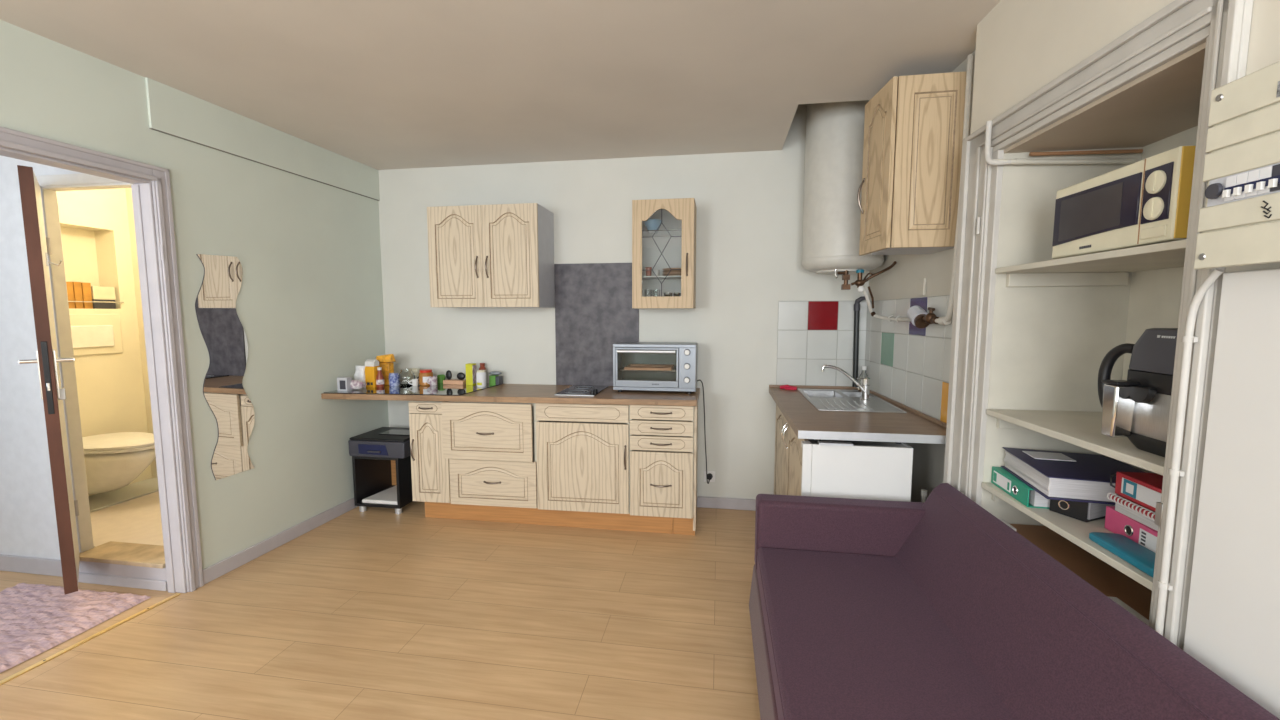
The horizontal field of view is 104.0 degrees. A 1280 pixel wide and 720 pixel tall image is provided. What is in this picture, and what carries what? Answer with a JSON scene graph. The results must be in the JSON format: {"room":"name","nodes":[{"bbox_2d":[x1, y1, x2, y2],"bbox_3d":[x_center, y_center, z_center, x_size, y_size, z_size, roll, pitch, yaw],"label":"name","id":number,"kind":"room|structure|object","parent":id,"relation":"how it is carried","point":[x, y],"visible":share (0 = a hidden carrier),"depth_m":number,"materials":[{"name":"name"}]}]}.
{"room":"studio apartment","nodes":[
{"label":"studio apartment","id":0,"kind":"room"},
{"bbox_2d":[0,155,156,559],"bbox_3d":[-3.171,-0.132,3.074,1.980,2.400,1.115,1,5,9],"label":"wall","id":1,"kind":"structure","parent":0,"point":[28,523],"depth_m":2.62,"materials":[{"name":"white paint"}]},
{"bbox_2d":[0,554,62,576],"bbox_3d":[-3.545,1.067,2.669,1.400,0.085,0.014,1,5,9],"label":"baseboard","id":2,"kind":"structure","parent":1,"relation":"attached to","point":[22,564],"depth_m":2.60,"materials":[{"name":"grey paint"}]},
{"bbox_2d":[66,282,74,308],"bbox_3d":[-3.707,-0.416,3.214,0.110,0.170,0.037,1,5,9],"label":"wooden box","id":3,"kind":"object","parent":1,"relation":"on","point":[70,293],"visible":0.24,"depth_m":3.21,"materials":[{"name":"brown wood"}]},
{"bbox_2d":[72,282,83,308],"bbox_3d":[-3.700,-0.421,3.256,0.110,0.172,0.039,1,5,9],"label":"wooden box","id":4,"kind":"object","parent":1,"relation":"on","point":[77,289],"visible":0.5,"depth_m":3.25,"materials":[{"name":"brown wood"}]},
{"bbox_2d":[36,173,132,552],"bbox_3d":[-2.604,0.053,2.447,0.600,1.865,0.054,1,5,9],"label":"door frame","id":5,"kind":"structure","parent":1,"relation":"in","point":[49,184],"depth_m":2.46,"materials":[{"name":"white paint"}]},
{"bbox_2d":[17,165,79,594],"bbox_3d":[-2.685,0.104,2.284,0.495,1.827,0.162,5,7,42],"label":"door","id":6,"kind":"structure","parent":5,"relation":"attached to","point":[38,246],"depth_m":2.15,"materials":[{"name":"brown wood"}]},
{"bbox_2d":[81,282,92,308],"bbox_3d":[-3.693,-0.424,3.303,0.110,0.170,0.045,1,5,9],"label":"wooden box","id":7,"kind":"object","parent":1,"relation":"on","point":[86,287],"visible":0.49,"depth_m":3.29,"materials":[{"name":"brown wood"}]},
{"bbox_2d":[70,314,122,355],"bbox_3d":[-3.638,-0.157,3.178,0.024,0.270,0.590,1,5,9],"label":"panel","id":8,"kind":"object","parent":1,"relation":"attached to","point":[92,334],"visible":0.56,"depth_m":3.32,"materials":[{"name":"beige paint"}]},
{"bbox_2d":[92,299,115,308],"bbox_3d":[-3.678,-0.379,3.398,0.110,0.062,0.119,1,5,9],"label":"storage box","id":9,"kind":"object","parent":1,"relation":"on","point":[95,305],"visible":0.69,"depth_m":3.38,"materials":[{"name":"grey plastic"}]},
{"bbox_2d":[91,286,115,299],"bbox_3d":[-3.678,-0.454,3.392,0.110,0.088,0.123,1,5,9],"label":"storage box","id":10,"kind":"object","parent":9,"relation":"on","point":[98,292],"visible":0.7,"depth_m":3.38,"materials":[{"name":"cardboard"}]},
{"bbox_2d":[82,432,155,493],"bbox_3d":[-3.348,0.679,3.209,0.605,0.356,0.400,1,5,9],"label":"toilet","id":11,"kind":"object","parent":1,"relation":"attached to","point":[113,461],"visible":0.62,"depth_m":3.10,"materials":[{"name":"white ceramic"}]},
{"bbox_2d":[79,541,165,568],"bbox_3d":[-2.576,0.991,2.551,0.550,0.022,0.170,1,5,9],"label":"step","id":12,"kind":"structure","parent":1,"relation":"attached to","point":[112,552],"depth_m":2.52,"materials":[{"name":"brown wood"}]},
{"bbox_2d":[78,561,167,590],"bbox_3d":[-2.595,1.064,2.531,0.580,0.118,0.100,1,5,9],"label":"trim","id":13,"kind":"structure","parent":1,"relation":"attached to","point":[149,578],"depth_m":2.48,"materials":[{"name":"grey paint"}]},
{"bbox_2d":[88,478,158,512],"bbox_3d":[-3.499,0.915,3.194,0.315,0.012,0.930,1,5,9],"label":"trim","id":14,"kind":"structure","parent":1,"relation":"attached to","point":[98,501],"depth_m":3.33,"materials":[{"name":"white tile"}]},
{"bbox_2d":[90,491,163,546],"bbox_3d":[-2.974,0.993,3.174,1.670,0.140,1.059,1,5,9],"label":"floor","id":15,"kind":"structure","parent":0,"point":[137,520],"depth_m":2.91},
{"bbox_2d":[0,20,388,568],"bbox_3d":[-2.485,0.047,1.124,0.085,2.400,5.436,1,5,11],"label":"wall","id":16,"kind":"structure","parent":0,"point":[309,302],"depth_m":2.79,"materials":[{"name":"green paint"}]},
{"bbox_2d":[0,127,203,592],"bbox_3d":[-2.325,0.168,1.905,0.117,2.016,1.042,1,5,11],"label":"door frame","id":17,"kind":"structure","parent":16,"relation":"in","point":[152,204],"depth_m":2.33,"materials":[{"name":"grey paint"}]},
{"bbox_2d":[195,254,254,479],"bbox_3d":[-2.153,0.034,2.604,0.006,1.149,0.260,1,5,11],"label":"wall mirror","id":18,"kind":"object","parent":16,"relation":"attached to","point":[221,328],"visible":1,"depth_m":2.60,"materials":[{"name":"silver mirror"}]},
{"bbox_2d":[145,77,379,200],"bbox_3d":[-2.060,-1.216,2.954,0.012,0.220,1.469,1,5,11],"label":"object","id":19,"kind":"structure","parent":16,"relation":"attached to","point":[174,112],"depth_m":2.69,"materials":[{"name":"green paint"}]},
{"bbox_2d":[203,497,357,583],"bbox_3d":[-2.408,1.192,1.369,0.013,0.075,5.133,1,5,11],"label":"baseboard","id":20,"kind":"structure","parent":16,"relation":"attached to","point":[216,570],"depth_m":2.87,"materials":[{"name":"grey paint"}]},
{"bbox_2d":[0,501,760,719],"bbox_3d":[-1.346,1.294,1.221,6.200,0.100,5.750,1,5,9],"label":"floor","id":21,"kind":"structure","parent":0,"point":[375,613],"depth_m":2.12,"materials":[{"name":"brown wood"}]},
{"bbox_2d":[0,583,150,672],"bbox_3d":[-2.806,1.176,1.825,0.773,0.018,1.273,1,5,9],"label":"rug","id":22,"kind":"object","parent":21,"relation":"on","point":[35,619],"visible":0.99,"depth_m":2.23,"materials":[{"name":"pink fabric"}]},
{"bbox_2d":[0,593,180,684],"bbox_3d":[-2.314,1.169,1.989,0.022,0.006,0.880,1,5,11],"label":"threshold strip","id":23,"kind":"object","parent":21,"relation":"on","point":[33,666],"visible":1,"depth_m":2.06,"materials":[{"name":"gold metal"}]},
{"bbox_2d":[352,455,412,513],"bbox_3d":[-1.752,0.830,3.560,0.340,0.395,0.380,1,5,9],"label":"cube shelf","id":24,"kind":"object","parent":21,"relation":"on","point":[371,475],"visible":0.62,"depth_m":3.45,"materials":[{"name":"black plastic"}]},
{"bbox_2d":[348,427,410,458],"bbox_3d":[-1.733,0.571,3.497,0.410,0.130,0.362,1,5,9],"label":"printer","id":25,"kind":"object","parent":24,"relation":"on","point":[383,442],"visible":0.9,"depth_m":3.34,"materials":[{"name":"grey plastic"}]},
{"bbox_2d":[358,444,387,455],"bbox_3d":[-1.779,0.599,3.336,0.220,0.070,0.006,1,5,9],"label":"tray","id":26,"kind":"object","parent":25,"relation":"on","point":[363,449],"depth_m":3.33,"materials":[{"name":"blue plastic"}]},
{"bbox_2d":[362,485,396,504],"bbox_3d":[-1.743,0.953,3.551,0.272,0.026,0.318,1,5,9],"label":"tray","id":27,"kind":"object","parent":24,"relation":"in","point":[388,496],"visible":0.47,"depth_m":3.43,"materials":[{"name":"white plastic"}]},
{"bbox_2d":[425,502,672,533],"bbox_3d":[-0.615,1.004,3.213,1.656,0.111,0.018,1,5,9],"label":"board","id":28,"kind":"object","parent":21,"relation":"on","point":[595,520],"visible":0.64,"depth_m":3.20,"materials":[{"name":"orange wood"}]},
{"bbox_2d":[673,518,694,534],"bbox_3d":[0.272,1.017,3.074,0.134,0.111,0.018,1,5,9],"label":"board","id":29,"kind":"object","parent":21,"relation":"on","point":[683,526],"visible":0.86,"depth_m":3.07,"materials":[{"name":"orange wood"}]},
{"bbox_2d":[774,404,912,501],"bbox_3d":[1.003,0.690,2.727,0.452,0.826,1.241,1,5,9],"label":"base cabinet","id":30,"kind":"object","parent":21,"relation":"on","point":[870,470],"visible":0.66,"depth_m":2.13,"materials":[{"name":"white wood"}]},
{"bbox_2d":[769,385,946,443],"bbox_3d":[1.090,0.253,2.683,0.656,0.052,1.272,1,5,9],"label":"countertop","id":31,"kind":"structure","parent":30,"relation":"on","point":[806,421],"depth_m":2.25,"materials":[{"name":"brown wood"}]},
{"bbox_2d":[821,365,870,400],"bbox_3d":[1.167,0.129,2.835,0.270,0.199,0.064,1,5,9],"label":"tap","id":32,"kind":"object","parent":31,"relation":"on","point":[865,381],"visible":1,"depth_m":2.82,"materials":[{"name":"silver metal"}]},
{"bbox_2d":[797,389,906,412],"bbox_3d":[1.172,0.297,2.874,0.420,0.155,0.728,1,5,9],"label":"sink","id":33,"kind":"object","parent":31,"relation":"in","point":[822,399],"visible":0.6,"depth_m":2.77,"materials":[{"name":"metal"}]},
{"bbox_2d":[858,366,867,391],"bbox_3d":[1.407,0.120,3.143,0.062,0.163,0.062,1,5,9],"label":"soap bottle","id":34,"kind":"object","parent":33,"relation":"on","point":[864,368],"visible":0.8,"depth_m":3.13,"materials":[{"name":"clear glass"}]},
{"bbox_2d":[749,483,1279,719],"bbox_3d":[0.682,0.913,0.966,0.789,0.704,2.248,1,5,9],"label":"sofa","id":35,"kind":"object","parent":21,"relation":"on","point":[936,608],"visible":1,"depth_m":1.35,"materials":[{"name":"fabric"}]},
{"bbox_3d":[-0.505,0.985,3.423,1.670,0.112,0.360,1,5,9],"label":"support","id":36,"kind":"object","parent":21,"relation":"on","visible":0},
{"bbox_2d":[408,401,450,502],"bbox_3d":[-1.327,0.576,3.452,0.272,0.660,0.537,1,5,9],"label":"base cabinet","id":37,"kind":"object","parent":36,"relation":"on","point":[430,472],"visible":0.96,"depth_m":3.22,"materials":[{"name":"beige wood"}]},
{"bbox_2d":[441,401,537,507],"bbox_3d":[-0.917,0.582,3.385,0.605,0.670,0.547,1,5,9],"label":"base cabinet","id":38,"kind":"object","parent":36,"relation":"on","point":[490,449],"visible":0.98,"depth_m":3.15,"materials":[{"name":"beige wood"}]},
{"bbox_2d":[536,403,629,513],"bbox_3d":[-0.330,0.587,3.313,0.597,0.683,0.506,1,5,9],"label":"base cabinet","id":39,"kind":"object","parent":36,"relation":"on","point":[583,450],"visible":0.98,"depth_m":3.09,"materials":[{"name":"beige wood"}]},
{"bbox_2d":[629,403,697,530],"bbox_3d":[0.163,0.638,3.243,0.418,0.776,0.501,1,5,9],"label":"base cabinet","id":40,"kind":"object","parent":36,"relation":"on","point":[661,437],"depth_m":3.02,"materials":[{"name":"beige wood"}]},
{"bbox_2d":[321,384,699,405],"bbox_3d":[-0.814,0.222,3.321,2.390,0.036,0.616,1,5,9],"label":"countertop","id":41,"kind":"structure","parent":40,"relation":"on","point":[504,393],"depth_m":3.12,"materials":[{"name":"brown wood"}]},
{"bbox_2d":[324,382,501,395],"bbox_3d":[-1.514,0.193,3.413,0.959,0.005,0.562,1,5,9],"label":"board","id":42,"kind":"object","parent":41,"relation":"on","point":[440,388],"visible":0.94,"depth_m":3.29,"materials":[{"name":"brown wood"}]},
{"bbox_2d":[337,377,352,390],"bbox_3d":[-1.943,0.157,3.289,0.072,0.088,0.052,1,5,9],"label":"carton","id":43,"kind":"object","parent":42,"relation":"on","point":[343,383],"visible":1,"depth_m":3.27,"materials":[{"name":"white cardboard"}]},
{"bbox_2d":[350,380,365,389],"bbox_3d":[-1.889,0.164,3.317,0.134,0.064,0.060,1,5,9],"label":"pouch","id":44,"kind":"object","parent":42,"relation":"on","point":[355,384],"visible":0.77,"depth_m":3.29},
{"bbox_2d":[354,365,365,387],"bbox_3d":[-1.923,0.113,3.430,0.097,0.150,0.063,1,5,9],"label":"plastic bag","id":45,"kind":"object","parent":42,"relation":"on","point":[359,374],"visible":0.74,"depth_m":3.41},
{"bbox_2d":[365,359,379,387],"bbox_3d":[-1.844,0.091,3.445,0.071,0.192,0.061,1,5,9],"label":"carton","id":46,"kind":"object","parent":42,"relation":"on","point":[371,365],"visible":0.96,"depth_m":3.42,"materials":[{"name":"yellow cardboard"}]},
{"bbox_2d":[376,367,383,386],"bbox_3d":[-1.792,0.118,3.445,0.052,0.138,0.052,1,5,9],"label":"sauce bottle","id":47,"kind":"object","parent":42,"relation":"on","point":[379,378],"visible":1,"depth_m":3.43,"materials":[{"name":"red plastic"}]},
{"bbox_2d":[376,354,395,384],"bbox_3d":[-1.808,0.066,3.555,0.132,0.221,0.058,2,6,18],"label":"packet","id":48,"kind":"object","parent":42,"relation":"on","point":[385,361],"visible":0.66,"depth_m":3.54,"materials":[{"name":"orange plastic"}]},
{"bbox_2d":[389,373,398,385],"bbox_3d":[-1.725,0.136,3.508,0.066,0.090,0.066,1,5,9],"label":"jar","id":49,"kind":"object","parent":42,"relation":"on","point":[393,377],"visible":1,"depth_m":3.48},
{"bbox_2d":[398,369,414,385],"bbox_3d":[-1.652,0.122,3.541,0.112,0.112,0.112,1,5,9],"label":"glass jar","id":50,"kind":"object","parent":42,"relation":"on","point":[405,375],"visible":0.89,"depth_m":3.50,"materials":[{"name":"clear"}]},
{"bbox_2d":[419,369,432,385],"bbox_3d":[-1.519,0.123,3.550,0.094,0.108,0.095,1,5,9],"label":"jar","id":51,"kind":"object","parent":42,"relation":"on","point":[424,374],"visible":0.97,"depth_m":3.51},
{"bbox_2d":[426,376,436,385],"bbox_3d":[-1.466,0.148,3.531,0.057,0.062,0.068,1,5,9],"label":"mug","id":52,"kind":"object","parent":42,"relation":"on","point":[433,380],"visible":1,"depth_m":3.52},
{"bbox_2d":[443,379,465,384],"bbox_3d":[-1.330,0.158,3.595,0.155,0.030,0.060,1,5,9],"label":"wooden tray","id":53,"kind":"object","parent":42,"relation":"on","point":[451,381],"visible":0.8,"depth_m":3.57,"materials":[{"name":"brown wood"}]},
{"bbox_2d":[465,363,475,384],"bbox_3d":[-1.205,0.100,3.570,0.053,0.150,0.060,1,5,9],"label":"carton","id":54,"kind":"object","parent":42,"relation":"on","point":[470,367],"visible":0.88,"depth_m":3.54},
{"bbox_2d":[472,365,475,383],"bbox_3d":[-1.180,0.101,3.566,0.001,0.130,0.056,1,5,9],"label":"print","id":55,"kind":"object","parent":54,"relation":"attached to","point":[473,366],"depth_m":3.56},
{"bbox_2d":[476,370,486,386],"bbox_3d":[-1.106,0.127,3.485,0.068,0.112,0.069,1,5,9],"label":"jar","id":56,"kind":"object","parent":42,"relation":"on","point":[481,381],"visible":1,"depth_m":3.46,"materials":[{"name":"beige plastic"}]},
{"bbox_2d":[489,375,502,384],"bbox_3d":[-1.030,0.142,3.576,0.076,0.066,0.060,1,5,9],"label":"carton","id":57,"kind":"object","parent":42,"relation":"on","point":[493,379],"visible":0.89,"depth_m":3.55,"materials":[{"name":"green cardboard"}]},
{"bbox_2d":[495,376,502,384],"bbox_3d":[-1.007,0.145,3.573,0.028,0.060,0.058,1,5,9],"label":"print","id":58,"kind":"object","parent":57,"relation":"attached to","point":[498,379],"depth_m":3.55,"materials":[{"name":"grey plastic"}]},
{"bbox_2d":[554,385,608,395],"bbox_3d":[-0.377,0.193,3.314,0.255,0.022,0.423,1,5,9],"label":"cooktop","id":59,"kind":"object","parent":41,"relation":"in","point":[575,390],"visible":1,"depth_m":3.27,"materials":[{"name":"black glass"}]},
{"bbox_2d":[613,342,697,393],"bbox_3d":[0.104,0.048,3.295,0.532,0.315,0.304,1,5,9],"label":"oven","id":60,"kind":"object","parent":41,"relation":"on","point":[643,366],"visible":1,"depth_m":3.18,"materials":[{"name":"silver metal"}]},
{"bbox_2d":[697,380,712,483],"bbox_3d":[0.444,0.492,3.424,0.125,0.729,0.042,-1,5,-7],"label":"power cable","id":61,"kind":"object","parent":60,"relation":"hanging from","point":[709,476],"visible":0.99,"depth_m":3.44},
{"bbox_3d":[1.377,0.920,1.458,0.325,0.600,0.630,1,5,9],"label":"storage chest","id":62,"kind":"object","parent":21,"relation":"on","visible":0},
{"bbox_2d":[1010,524,1151,619],"bbox_3d":[1.382,0.616,1.429,0.365,0.012,0.650,1,5,9],"label":"shelf","id":63,"kind":"object","parent":62,"relation":"on","point":[1105,578],"visible":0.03,"depth_m":1.46,"materials":[{"name":"wood"}]},
{"bbox_2d":[1107,596,1148,625],"bbox_3d":[1.182,0.621,1.222,0.065,0.014,0.140,1,5,9],"label":"board","id":64,"kind":"object","parent":63,"relation":"on","point":[1115,599],"visible":0.24,"depth_m":1.23,"materials":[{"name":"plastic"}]},
{"bbox_2d":[0,0,1000,169],"bbox_3d":[-0.448,-1.174,0.751,4.350,0.100,5.550,1,5,9],"label":"ceiling","id":65,"kind":"structure","parent":0,"point":[376,84],"depth_m":2.08,"materials":[{"name":"beige paint"}]},
{"bbox_2d":[378,104,868,498],"bbox_3d":[-0.129,-0.455,3.526,3.960,2.960,0.120,1,5,9],"label":"wall","id":66,"kind":"structure","parent":0,"point":[750,205],"depth_m":3.43,"materials":[{"name":"white paint"}]},
{"bbox_2d":[427,203,554,307],"bbox_3d":[-1.004,-0.687,3.399,0.755,0.655,0.359,1,5,9],"label":"upper cabinet","id":67,"kind":"object","parent":66,"relation":"attached to","point":[496,255],"visible":1,"depth_m":3.26,"materials":[{"name":"beige wood"}]},
{"bbox_2d":[554,263,638,385],"bbox_3d":[-0.304,-0.244,3.507,0.600,0.856,0.010,1,5,9],"label":"backsplash","id":68,"kind":"structure","parent":66,"relation":"attached to","point":[594,312],"depth_m":3.51,"materials":[{"name":"stone"}]},
{"bbox_2d":[632,198,696,308],"bbox_3d":[0.161,-0.670,3.239,0.387,0.672,0.314,1,5,9],"label":"upper cabinet","id":69,"kind":"object","parent":66,"relation":"attached to","point":[663,230],"visible":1,"depth_m":3.12,"materials":[{"name":"brown wood"}]},
{"bbox_2d":[704,470,715,481],"bbox_3d":[0.485,0.810,3.478,0.080,0.080,0.012,1,5,9],"label":"wall socket","id":70,"kind":"object","parent":66,"relation":"attached to","point":[713,473],"visible":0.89,"depth_m":3.47,"materials":[{"name":"white plastic"}]},
{"bbox_2d":[697,496,755,510],"bbox_3d":[-0.502,0.981,3.645,2.862,0.078,0.022,1,5,9],"label":"baseboard","id":71,"kind":"structure","parent":66,"relation":"attached to","point":[702,501],"depth_m":3.47,"materials":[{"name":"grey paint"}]},
{"bbox_2d":[802,100,883,278],"bbox_3d":[1.210,-1.100,2.956,0.458,1.251,0.468,1,5,9],"label":"water heater","id":72,"kind":"object","parent":66,"relation":"attached to","point":[834,130],"visible":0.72,"depth_m":2.79,"materials":[{"name":"white metal"}]},
{"bbox_2d":[837,269,867,291],"bbox_3d":[1.220,-0.454,2.869,0.166,0.129,0.057,1,5,9],"label":"valve group","id":73,"kind":"object","parent":72,"relation":"attached to","point":[859,282],"visible":1,"depth_m":2.86,"materials":[{"name":"gold metal"}]},
{"bbox_2d":[863,261,896,279],"bbox_3d":[1.344,-0.485,2.803,0.062,0.118,0.197,-4,7,-40],"label":"copper pipe","id":74,"kind":"object","parent":73,"relation":"attached to","point":[893,264],"visible":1,"depth_m":2.82,"materials":[{"name":"gold metal"}]},
{"bbox_2d":[852,296,865,386],"bbox_3d":[1.404,-0.114,3.209,0.079,0.583,0.040,5,7,41],"label":"vent pipe","id":75,"kind":"object","parent":66,"relation":"attached to","point":[857,301],"visible":0.93,"depth_m":3.21,"materials":[{"name":"grey plastic"}]},
{"bbox_2d":[868,0,1279,525],"bbox_3d":[1.284,-0.177,0.508,0.545,2.960,5.430,1,5,9],"label":"wall","id":76,"kind":"structure","parent":0,"point":[1049,347],"depth_m":1.68,"materials":[{"name":"beige paint"}]},
{"bbox_2d":[776,295,952,422],"bbox_3d":[1.358,-0.057,2.816,0.493,0.574,1.275,-2,6,-19],"label":"backsplash","id":77,"kind":"structure","parent":76,"relation":"attached to","point":[907,364],"depth_m":3.07,"materials":[{"name":"grey tile"}]},
{"bbox_2d":[857,71,966,254],"bbox_3d":[1.186,-0.838,2.225,0.355,0.698,0.286,1,5,9],"label":"upper cabinet","id":78,"kind":"object","parent":76,"relation":"attached to","point":[912,147],"visible":0.95,"depth_m":2.09,"materials":[{"name":"beige wood"}]},
{"bbox_2d":[863,54,973,324],"bbox_3d":[1.345,-0.721,2.477,0.141,1.078,0.876,0,5,-2],"label":"supply pipe","id":79,"kind":"object","parent":76,"relation":"attached to","point":[947,320],"visible":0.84,"depth_m":2.07,"materials":[{"name":"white metal"}]},
{"bbox_2d":[907,305,938,328],"bbox_3d":[1.304,-0.193,2.238,0.081,0.104,0.350,1,5,9],"label":"valve","id":80,"kind":"object","parent":79,"relation":"attached to","point":[918,316],"visible":0.96,"depth_m":2.25,"materials":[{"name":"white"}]},
{"bbox_2d":[917,278,926,295],"bbox_3d":[1.376,-0.354,2.444,0.011,0.082,0.100,1,5,9],"label":"plate","id":81,"kind":"object","parent":76,"relation":"attached to","point":[922,286],"visible":1,"depth_m":2.43,"materials":[{"name":"beige paint"}]},
{"bbox_2d":[996,418,1026,428],"bbox_3d":[1.422,0.217,1.713,0.355,0.044,0.020,1,5,9],"label":"batten","id":82,"kind":"object","parent":76,"relation":"attached to","point":[1000,423],"visible":0.24,"depth_m":1.73,"materials":[{"name":"beige paint"}]},
{"bbox_2d":[985,121,1142,165],"bbox_3d":[1.377,-0.713,1.622,0.442,0.167,0.052,1,5,15],"label":"pipe","id":83,"kind":"object","parent":76,"relation":"attached to","point":[988,132],"visible":1,"depth_m":1.62,"materials":[{"name":"metal"}]},
{"bbox_2d":[981,482,1152,590],"bbox_3d":[1.360,0.476,1.407,0.410,0.019,0.681,1,5,9],"label":"closet shelf","id":84,"kind":"object","parent":76,"relation":"attached to","point":[1076,531],"visible":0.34,"depth_m":1.39,"materials":[{"name":"beige paint"}]},
{"bbox_2d":[991,466,1114,508],"bbox_3d":[1.357,0.417,1.621,0.293,0.058,0.235,1,5,12],"label":"binder","id":85,"kind":"object","parent":84,"relation":"on","point":[1000,477],"visible":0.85,"depth_m":1.60,"materials":[{"name":"cardboard"}]},
{"bbox_2d":[993,472,1009,489],"bbox_3d":[1.224,0.410,1.694,0.001,0.030,0.106,1,5,12],"label":"print","id":86,"kind":"object","parent":85,"relation":"attached to","point":[995,474],"depth_m":1.73},
{"bbox_2d":[1001,447,1145,504],"bbox_3d":[1.366,0.356,1.554,0.300,0.074,0.325,1,5,16],"label":"document folder","id":87,"kind":"object","parent":85,"relation":"on","point":[1055,475],"visible":0.78,"depth_m":1.51,"materials":[{"name":"blue plastic"}]},
{"bbox_2d":[1049,499,1111,521],"bbox_3d":[1.316,0.427,1.490,0.133,0.062,0.095,-2,6,-21],"label":"binder","id":88,"kind":"object","parent":84,"relation":"on","point":[1082,511],"visible":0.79,"depth_m":1.45,"materials":[{"name":"black plastic"}]},
{"bbox_2d":[1089,532,1155,577],"bbox_3d":[1.206,0.474,1.210,0.078,0.019,0.225,1,5,9],"label":"document folder","id":89,"kind":"object","parent":84,"relation":"on","point":[1135,554],"visible":0.53,"depth_m":1.22,"materials":[{"name":"teal plastic"}]},
{"bbox_2d":[1104,506,1157,552],"bbox_3d":[1.387,0.452,1.216,0.263,0.063,0.300,1,5,12],"label":"binder","id":90,"kind":"object","parent":84,"relation":"on","point":[1116,522],"visible":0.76,"depth_m":1.30,"materials":[{"name":"paper"}]},
{"bbox_2d":[1115,503,1157,530],"bbox_3d":[1.375,0.406,1.213,0.220,0.028,0.250,1,5,9],"label":"paper stack","id":91,"kind":"object","parent":90,"relation":"on","point":[1144,520],"visible":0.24,"depth_m":1.28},
{"bbox_2d":[1107,492,1154,520],"bbox_3d":[1.348,0.383,1.220,0.204,0.021,0.260,1,5,9],"label":"spiral notebook","id":92,"kind":"object","parent":91,"relation":"on","point":[1118,499],"visible":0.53,"depth_m":1.28,"materials":[{"name":"paper"}]},
{"bbox_2d":[1115,472,1162,510],"bbox_3d":[1.382,0.344,1.207,0.242,0.060,0.255,1,5,10],"label":"binder","id":93,"kind":"object","parent":92,"relation":"on","point":[1145,489],"visible":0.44,"depth_m":1.28,"materials":[{"name":"cardboard"}]},
{"bbox_2d":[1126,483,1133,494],"bbox_3d":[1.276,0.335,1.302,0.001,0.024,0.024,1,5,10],"label":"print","id":94,"kind":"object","parent":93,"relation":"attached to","point":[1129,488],"depth_m":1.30},
{"bbox_2d":[1123,479,1136,498],"bbox_3d":[1.276,0.335,1.303,0.001,0.040,0.043,1,5,10],"label":"print","id":95,"kind":"object","parent":93,"relation":"attached to","point":[1129,485],"depth_m":1.30,"materials":[{"name":"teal paper"}]},
{"bbox_2d":[1141,531,1145,545],"bbox_3d":[1.262,0.448,1.254,0.001,0.032,0.014,1,5,12],"label":"print","id":96,"kind":"object","parent":90,"relation":"attached to","point":[1142,532],"depth_m":1.25},
{"bbox_2d":[1006,272,1128,286],"bbox_3d":[1.422,-0.268,1.669,0.355,0.044,0.020,1,5,9],"label":"batten","id":97,"kind":"object","parent":76,"relation":"attached to","point":[1087,278],"visible":1,"depth_m":1.66,"materials":[{"name":"beige paint"}]},
{"bbox_2d":[986,409,1164,474],"bbox_3d":[1.360,0.214,1.383,0.410,0.020,0.681,1,5,9],"label":"closet shelf","id":98,"kind":"object","parent":76,"relation":"attached to","point":[1082,429],"visible":0.48,"depth_m":1.42,"materials":[{"name":"beige paint"}]},
{"bbox_2d":[1098,328,1177,456],"bbox_3d":[1.317,0.074,1.183,0.333,0.296,0.279,1,5,9],"label":"coffee maker","id":99,"kind":"object","parent":98,"relation":"on","point":[1137,408],"visible":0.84,"depth_m":1.19,"materials":[{"name":"black plastic"}]},
{"bbox_2d":[1101,380,1156,437],"bbox_3d":[1.178,0.124,1.212,0.052,0.140,0.101,1,5,9],"label":"carafe","id":100,"kind":"object","parent":99,"relation":"on","point":[1129,408],"depth_m":1.21,"materials":[{"name":"silver plastic"}]},
{"bbox_2d":[995,239,1185,273],"bbox_3d":[1.360,-0.270,1.339,0.410,0.018,0.681,1,5,9],"label":"closet shelf","id":101,"kind":"object","parent":76,"relation":"attached to","point":[1171,254],"visible":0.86,"depth_m":1.36,"materials":[{"name":"beige paint"}]},
{"bbox_2d":[1052,145,1195,258],"bbox_3d":[1.342,-0.372,1.245,0.345,0.203,0.402,1,5,9],"label":"microwave","id":102,"kind":"object","parent":101,"relation":"on","point":[1144,202],"visible":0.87,"depth_m":1.19,"materials":[{"name":"beige plastic"}]},
{"bbox_2d":[943,0,1253,649],"bbox_3d":[1.176,0.217,1.474,0.058,1.998,0.966,1,5,6],"label":"trim","id":103,"kind":"structure","parent":76,"relation":"attached to","point":[1181,26],"depth_m":1.14,"materials":[{"name":"grey paint"}]},
{"bbox_2d":[1004,42,1205,152],"bbox_3d":[1.364,-0.667,1.299,0.407,0.020,0.694,1,5,9],"label":"shelf","id":104,"kind":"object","parent":76,"relation":"attached to","point":[1164,102],"depth_m":1.36,"materials":[{"name":"paint"}]},
{"bbox_2d":[1154,268,1223,635],"bbox_3d":[1.085,0.530,1.024,0.020,1.416,0.059,1,5,9],"label":"conduit","id":105,"kind":"object","parent":76,"relation":"attached to","point":[1188,339],"visible":0.96,"depth_m":1.01,"materials":[{"name":"grey paint"}]},
{"bbox_2d":[1183,268,1279,718],"bbox_3d":[1.013,0.602,0.181,0.021,1.388,1.664,1,5,6],"label":"board","id":106,"kind":"object","parent":76,"relation":"attached to","point":[1232,629],"visible":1,"depth_m":0.90,"materials":[{"name":"wood"}]},
{"bbox_2d":[1194,61,1279,268],"bbox_3d":[1.026,-0.303,0.634,0.060,0.322,0.581,1,5,6],"label":"panel","id":107,"kind":"object","parent":76,"relation":"attached to","point":[1239,222],"visible":1,"depth_m":0.85,"materials":[{"name":"beige plastic"}]},
{"bbox_2d":[1205,183,1222,198],"bbox_3d":[1.032,-0.304,0.900,0.006,0.028,0.028,1,5,9],"label":"switch","id":108,"kind":"object","parent":107,"relation":"attached to","point":[1213,190],"depth_m":0.90,"materials":[{"name":"grey plastic"}]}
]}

